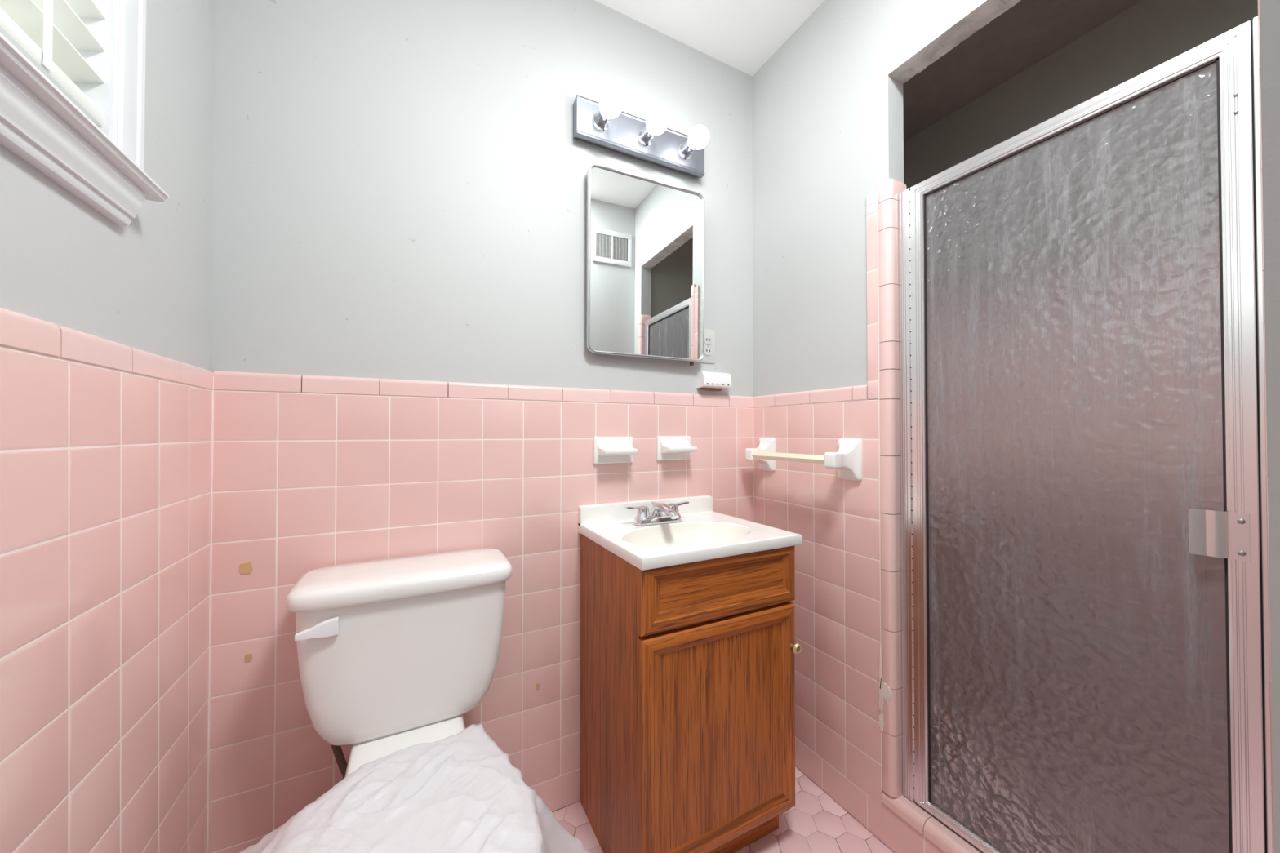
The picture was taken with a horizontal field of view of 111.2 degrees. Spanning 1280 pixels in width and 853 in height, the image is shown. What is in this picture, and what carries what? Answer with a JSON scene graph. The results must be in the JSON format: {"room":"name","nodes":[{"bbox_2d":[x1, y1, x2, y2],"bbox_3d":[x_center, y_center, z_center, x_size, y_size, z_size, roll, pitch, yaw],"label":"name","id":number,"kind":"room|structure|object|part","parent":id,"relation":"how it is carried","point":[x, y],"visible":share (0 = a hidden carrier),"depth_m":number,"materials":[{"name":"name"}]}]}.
{"room":"bathroom","nodes":[
{"label":"bathroom","id":0,"kind":"room"},
{"bbox_2d":[0,0,213,852],"bbox_3d":[-0.693,-0.117,0.380,0.122,2.437,1.435,0,-1,-27],"label":"wall","id":1,"kind":"structure","parent":0,"point":[106,378],"depth_m":0.63,"materials":[{"name":"pink tile"}]},
{"bbox_2d":[0,0,168,226],"bbox_3d":[-0.613,-0.750,0.277,0.152,0.896,0.867,0,-1,-27],"label":"window","id":2,"kind":"structure","parent":1,"relation":"in","point":[103,166],"depth_m":0.58,"materials":[{"name":"white paint"}]},
{"bbox_2d":[0,0,105,126],"bbox_3d":[-0.604,-0.761,0.294,0.063,0.698,0.671,0,-1,-27],"label":"window blind","id":3,"kind":"object","parent":2,"relation":"attached to","point":[50,34],"visible":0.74,"depth_m":0.53,"materials":[{"name":"white plastic"}]},
{"bbox_3d":[-0.746,-0.782,0.634,0.028,0.824,0.057,0,-1,-27],"label":"casing","id":4,"kind":"part","parent":2,"relation":"part of","materials":[{"name":"white paint"}]},
{"bbox_2d":[206,0,754,852],"bbox_3d":[0.168,-0.103,1.562,2.513,2.437,0.122,0,-1,-27],"label":"wall","id":5,"kind":"structure","parent":0,"point":[402,364],"depth_m":1.14,"materials":[{"name":"pink tile"}]},
{"bbox_2d":[593,436,637,463],"bbox_3d":[-0.069,0.072,1.334,0.132,0.082,0.069,0,-1,-27],"label":"soap dish","id":6,"kind":"object","parent":5,"relation":"attached to","point":[606,450],"visible":1,"depth_m":1.34,"materials":[{"name":"white ceramic"}]},
{"bbox_2d":[597,442,637,456],"bbox_3d":[-0.067,0.068,1.329,0.110,0.044,0.059,0,-1,-27],"label":"shelf","id":7,"kind":"object","parent":6,"relation":"attached to","point":[604,449],"depth_m":1.32,"materials":[{"name":"white ceramic"}]},
{"bbox_2d":[573,89,709,177],"bbox_3d":[0.035,-0.921,1.362,0.457,0.118,0.150,0,-1,-27],"label":"vanity light","id":8,"kind":"object","parent":5,"relation":"attached to","point":[603,123],"visible":1,"depth_m":1.36,"materials":[{"name":"silver metal"}]},
{"bbox_2d":[592,110,609,131],"bbox_3d":[-0.110,-0.921,1.306,0.052,0.052,0.045,0,-1,-27],"label":"socket","id":9,"kind":"object","parent":8,"relation":"attached to","point":[600,122],"depth_m":1.31,"materials":[{"name":"silver metal"}]},
{"bbox_3d":[-0.087,-0.922,1.262,0.067,0.067,0.084,0,-1,-27],"label":"bulb","id":10,"kind":"part","parent":8,"relation":"part of","materials":[{"name":"white glass"}]},
{"bbox_2d":[637,125,654,146],"bbox_3d":[0.025,-0.921,1.375,0.052,0.052,0.045,0,-1,-27],"label":"socket","id":11,"kind":"object","parent":8,"relation":"attached to","point":[645,138],"depth_m":1.38,"materials":[{"name":"silver metal"}]},
{"bbox_3d":[0.048,-0.921,1.332,0.067,0.067,0.084,0,-1,-27],"label":"bulb","id":12,"kind":"part","parent":8,"relation":"part of","materials":[{"name":"white glass"}]},
{"bbox_2d":[678,140,694,159],"bbox_3d":[0.160,-0.920,1.445,0.052,0.052,0.045,0,-1,-27],"label":"socket","id":13,"kind":"object","parent":8,"relation":"attached to","point":[686,152],"depth_m":1.45,"materials":[{"name":"silver metal"}]},
{"bbox_3d":[0.183,-0.920,1.401,0.067,0.067,0.084,0,-1,-27],"label":"bulb","id":14,"kind":"part","parent":8,"relation":"part of","materials":[{"name":"white glass"}]},
{"bbox_2d":[586,163,704,365],"bbox_3d":[0.025,-0.500,1.412,0.416,0.584,0.050,0,-1,-27],"label":"medicine cabinet","id":15,"kind":"object","parent":5,"relation":"attached to","point":[646,236],"visible":1,"depth_m":1.39,"materials":[{"name":"silver metal"}]},
{"bbox_2d":[578,495,712,525],"bbox_3d":[0.035,0.267,1.411,0.482,0.058,0.020,0,-1,-27],"label":"backsplash","id":16,"kind":"structure","parent":5,"relation":"attached to","point":[600,513],"depth_m":1.36,"materials":[{"name":"stone"}]},
{"bbox_2d":[656,435,697,460],"bbox_3d":[0.126,0.071,1.434,0.129,0.080,0.069,0,-1,-27],"label":"soap dish","id":17,"kind":"object","parent":5,"relation":"attached to","point":[668,447],"visible":1,"depth_m":1.44,"materials":[{"name":"white ceramic"}]},
{"bbox_2d":[661,440,697,453],"bbox_3d":[0.128,0.066,1.430,0.107,0.044,0.059,0,-1,-27],"label":"shelf","id":18,"kind":"object","parent":17,"relation":"attached to","point":[667,446],"depth_m":1.42,"materials":[{"name":"white ceramic"}]},
{"bbox_2d":[698,328,715,364],"bbox_3d":[0.235,-0.282,1.538,0.067,0.119,0.008,0,-1,-27],"label":"outlet","id":19,"kind":"object","parent":5,"relation":"attached to","point":[709,335],"visible":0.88,"depth_m":1.54,"materials":[{"name":"white plastic"}]},
{"bbox_2d":[704,347,711,355],"bbox_3d":[0.238,-0.263,1.538,0.033,0.027,0.003,0,-1,-27],"label":"receptacle","id":20,"kind":"object","parent":19,"relation":"attached to","point":[708,351],"depth_m":1.54,"materials":[{"name":"white plastic"}]},
{"bbox_2d":[704,336,711,344],"bbox_3d":[0.238,-0.301,1.538,0.033,0.027,0.003,0,-1,-27],"label":"receptacle","id":21,"kind":"object","parent":19,"relation":"attached to","point":[708,340],"depth_m":1.54,"materials":[{"name":"white plastic"}]},
{"bbox_2d":[696,371,731,391],"bbox_3d":[0.259,-0.158,1.527,0.118,0.062,0.045,0,-1,-27],"label":"toothbrush holder","id":22,"kind":"object","parent":5,"relation":"attached to","point":[713,381],"visible":1,"depth_m":1.51,"materials":[{"name":"white ceramic"}]},
{"bbox_2d":[552,766,893,852],"bbox_3d":[0.006,1.155,0.730,1.699,0.100,1.425,0,-1,-27],"label":"floor","id":23,"kind":"structure","parent":0,"point":[816,823],"depth_m":1.21,"materials":[{"name":"tile"}]},
{"bbox_2d":[285,548,512,777],"bbox_3d":[-0.405,0.710,0.767,0.431,0.792,0.729,0,-1,-27],"label":"toilet","id":24,"kind":"object","parent":23,"relation":"on","point":[393,654],"visible":0.78,"depth_m":0.92,"materials":[{"name":"white ceramic"}]},
{"bbox_3d":[-0.623,0.392,0.845,0.069,0.035,0.020,1,-1,-39],"label":"flush lever","id":25,"kind":"part","parent":24,"relation":"part of","materials":[{"name":"white plastic"}]},
{"bbox_2d":[331,745,346,778],"bbox_3d":[-0.670,0.770,0.990,0.045,0.247,0.114,0,-1,-32],"label":"supply hose","id":26,"kind":"object","parent":24,"relation":"attached to","point":[340,760],"visible":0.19,"depth_m":0.94,"materials":[{"name":"brown"}]},
{"bbox_3d":[-0.524,0.337,1.003,0.431,0.040,0.208,0,-1,-27],"label":"tank lid","id":27,"kind":"part","parent":24,"relation":"part of","materials":[{"name":"white ceramic"}]},
{"bbox_3d":[-0.525,0.506,1.003,0.405,0.298,0.182,0,-1,-27],"label":"tank","id":28,"kind":"part","parent":24,"relation":"part of","materials":[{"name":"white ceramic"}]},
{"bbox_2d":[239,724,590,852],"bbox_3d":[-0.358,0.773,0.618,0.734,0.264,0.684,0,-1,-27],"label":"plastic cover","id":29,"kind":"object","parent":24,"relation":"on","point":[460,793],"visible":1,"depth_m":0.75,"materials":[{"name":"white plastic"}]},
{"bbox_2d":[580,533,801,852],"bbox_3d":[0.125,0.714,1.221,0.462,0.795,0.424,0,-1,-27],"label":"vanity cabinet","id":30,"kind":"object","parent":23,"relation":"on","point":[687,670],"visible":0.97,"depth_m":1.06,"materials":[{"name":"brown wood"}]},
{"bbox_3d":[-0.085,0.713,1.138,0.012,0.795,0.379,0,-1,-27],"label":"panel","id":31,"kind":"part","parent":30,"relation":"part of","materials":[{"name":"brown wood"}]},
{"bbox_2d":[578,495,802,570],"bbox_3d":[0.124,0.317,1.237,0.482,0.162,0.409,0,-1,-27],"label":"sink","id":32,"kind":"object","parent":30,"relation":"on","point":[702,534],"visible":0.71,"depth_m":1.26,"materials":[{"name":"white ceramic"}]},
{"bbox_2d":[625,501,688,525],"bbox_3d":[0.054,0.259,1.328,0.160,0.061,0.166,0,-1,19],"label":"faucet","id":33,"kind":"object","parent":32,"relation":"on","point":[643,517],"visible":1,"depth_m":1.29,"materials":[{"name":"silver metal"}]},
{"bbox_3d":[-0.018,0.240,1.291,0.050,0.010,0.021,0,-1,-27],"label":"lever","id":34,"kind":"part","parent":33,"relation":"part of","materials":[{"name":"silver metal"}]},
{"bbox_3d":[0.009,0.254,1.305,0.045,0.034,0.045,0,-1,-27],"label":"handle","id":35,"kind":"part","parent":33,"relation":"part of","materials":[{"name":"silver metal"}]},
{"bbox_3d":[0.070,0.253,1.297,0.041,0.049,0.137,0,-1,-27],"label":"spout","id":36,"kind":"part","parent":33,"relation":"part of","materials":[{"name":"silver metal"}]},
{"bbox_3d":[0.100,0.255,1.352,0.045,0.034,0.045,0,-1,-27],"label":"handle","id":37,"kind":"part","parent":33,"relation":"part of","materials":[{"name":"silver metal"}]},
{"bbox_3d":[0.127,0.241,1.366,0.050,0.010,0.021,0,-1,-27],"label":"lever","id":38,"kind":"part","parent":33,"relation":"part of","materials":[{"name":"silver metal"}]},
{"bbox_2d":[622,523,750,546],"bbox_3d":[0.132,0.344,1.194,0.380,0.104,0.244,0,-1,-27],"label":"basin","id":39,"kind":"object","parent":32,"relation":"in","point":[666,534],"depth_m":1.30,"materials":[{"name":"white ceramic"}]},
{"bbox_3d":[0.196,0.668,1.080,0.434,0.707,0.018,0,-1,-27],"label":"frame","id":40,"kind":"part","parent":30,"relation":"part of","materials":[{"name":"brown wood"}]},
{"bbox_3d":[0.205,0.493,1.066,0.460,0.046,0.018,0,-1,-27],"label":"rail","id":41,"kind":"part","parent":30,"relation":"part of","materials":[{"name":"brown wood"}]},
{"bbox_3d":[0.206,0.332,1.068,0.462,0.030,0.018,0,-1,-27],"label":"rail","id":42,"kind":"part","parent":30,"relation":"part of","materials":[{"name":"brown wood"}]},
{"bbox_3d":[0.206,0.439,1.067,0.462,0.046,0.018,0,-1,-27],"label":"rail","id":43,"kind":"part","parent":30,"relation":"part of","materials":[{"name":"brown wood"}]},
{"bbox_3d":[0.204,0.383,1.071,0.390,0.083,0.007,0,-1,-27],"label":"drawer","id":44,"kind":"part","parent":30,"relation":"part of","materials":[{"name":"brown wood"}]},
{"bbox_3d":[0.206,0.740,1.068,0.388,0.460,0.007,0,-1,-27],"label":"door","id":45,"kind":"part","parent":30,"relation":"part of","materials":[{"name":"brown wood"}]},
{"bbox_3d":[0.205,0.982,1.060,0.460,0.044,0.018,0,-1,-27],"label":"rail","id":46,"kind":"part","parent":30,"relation":"part of","materials":[{"name":"brown wood"}]},
{"bbox_3d":[0.312,0.716,1.342,0.012,0.795,0.379,0,-1,-27],"label":"panel","id":47,"kind":"part","parent":30,"relation":"part of","materials":[{"name":"brown wood"}]},
{"bbox_3d":[0.405,0.577,1.143,0.028,0.028,0.026,0,-1,-27],"label":"knob","id":48,"kind":"part","parent":30,"relation":"part of","materials":[{"name":"gold metal"}]},
{"bbox_2d":[595,0,1142,141],"bbox_3d":[0.420,-1.379,0.969,2.625,0.100,1.435,0,-1,-27],"label":"ceiling","id":49,"kind":"structure","parent":0,"point":[1028,32],"depth_m":1.48,"materials":[{"name":"paint"}]},
{"bbox_2d":[752,0,1021,852],"bbox_3d":[0.724,-0.108,1.115,0.076,2.437,1.203,0,-1,-27],"label":"wall","id":50,"kind":"structure","parent":0,"point":[828,104],"depth_m":1.32,"materials":[{"name":"paint"}]},
{"bbox_2d":[745,437,862,481],"bbox_3d":[0.491,0.097,1.389,0.091,0.119,0.407,0,-1,-27],"label":"towel bar","id":51,"kind":"object","parent":50,"relation":"attached to","point":[847,460],"visible":1,"depth_m":1.27,"materials":[{"name":"white ceramic"}]},
{"bbox_2d":[877,178,906,798],"bbox_3d":[0.683,0.154,1.183,0.072,1.632,0.043,0,-1,-27],"label":"trim","id":52,"kind":"structure","parent":50,"relation":"attached to","point":[891,648],"depth_m":1.16,"materials":[{"name":"pink tile"}]},
{"bbox_2d":[881,791,983,852],"bbox_3d":[0.850,0.982,0.883,0.104,0.036,0.697,0,-1,-27],"label":"trim","id":53,"kind":"structure","parent":50,"relation":"attached to","point":[942,836],"depth_m":1.07,"materials":[{"name":"pink tile"}]},
{"bbox_2d":[897,15,1272,852],"bbox_3d":[0.830,0.168,0.905,0.040,1.592,0.584,0,-1,-27],"label":"shower door","id":54,"kind":"structure","parent":50,"relation":"attached to","point":[1085,605],"depth_m":0.83,"materials":[{"name":"grey glass"}]},
{"bbox_3d":[0.835,0.950,0.897,0.024,0.022,0.524,0,-1,-27],"label":"rail","id":55,"kind":"part","parent":54,"relation":"part of","materials":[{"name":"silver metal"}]},
{"bbox_3d":[0.835,-0.611,0.916,0.024,0.033,0.524,0,-1,-27],"label":"rail","id":56,"kind":"part","parent":54,"relation":"part of","materials":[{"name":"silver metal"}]},
{"bbox_3d":[0.922,0.172,0.699,0.005,0.074,0.059,1,-1,-42],"label":"handle","id":57,"kind":"part","parent":54,"relation":"part of","materials":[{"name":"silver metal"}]},
{"bbox_2d":[1257,0,1274,852],"bbox_3d":[0.960,0.148,0.646,0.071,1.632,0.037,0,-1,-27],"label":"trim","id":58,"kind":"structure","parent":50,"relation":"attached to","point":[1257,0],"depth_m":0.65,"materials":[{"name":"silver metal"}]},
{"bbox_2d":[903,0,1257,188],"bbox_3d":[1.526,-0.103,1.529,0.130,2.437,1.203,0,-1,-27],"label":"wall","id":59,"kind":"structure","parent":0,"point":[1147,34],"depth_m":1.50,"materials":[{"name":"paint"}]},
{"bbox_2d":[1258,0,1279,852],"bbox_3d":[0.718,-0.117,0.374,2.625,2.437,0.112,0,-1,-27],"label":"wall","id":60,"kind":"structure","parent":0,"point":[1269,10],"depth_m":0.24,"materials":[{"name":"tile"}]}
]}

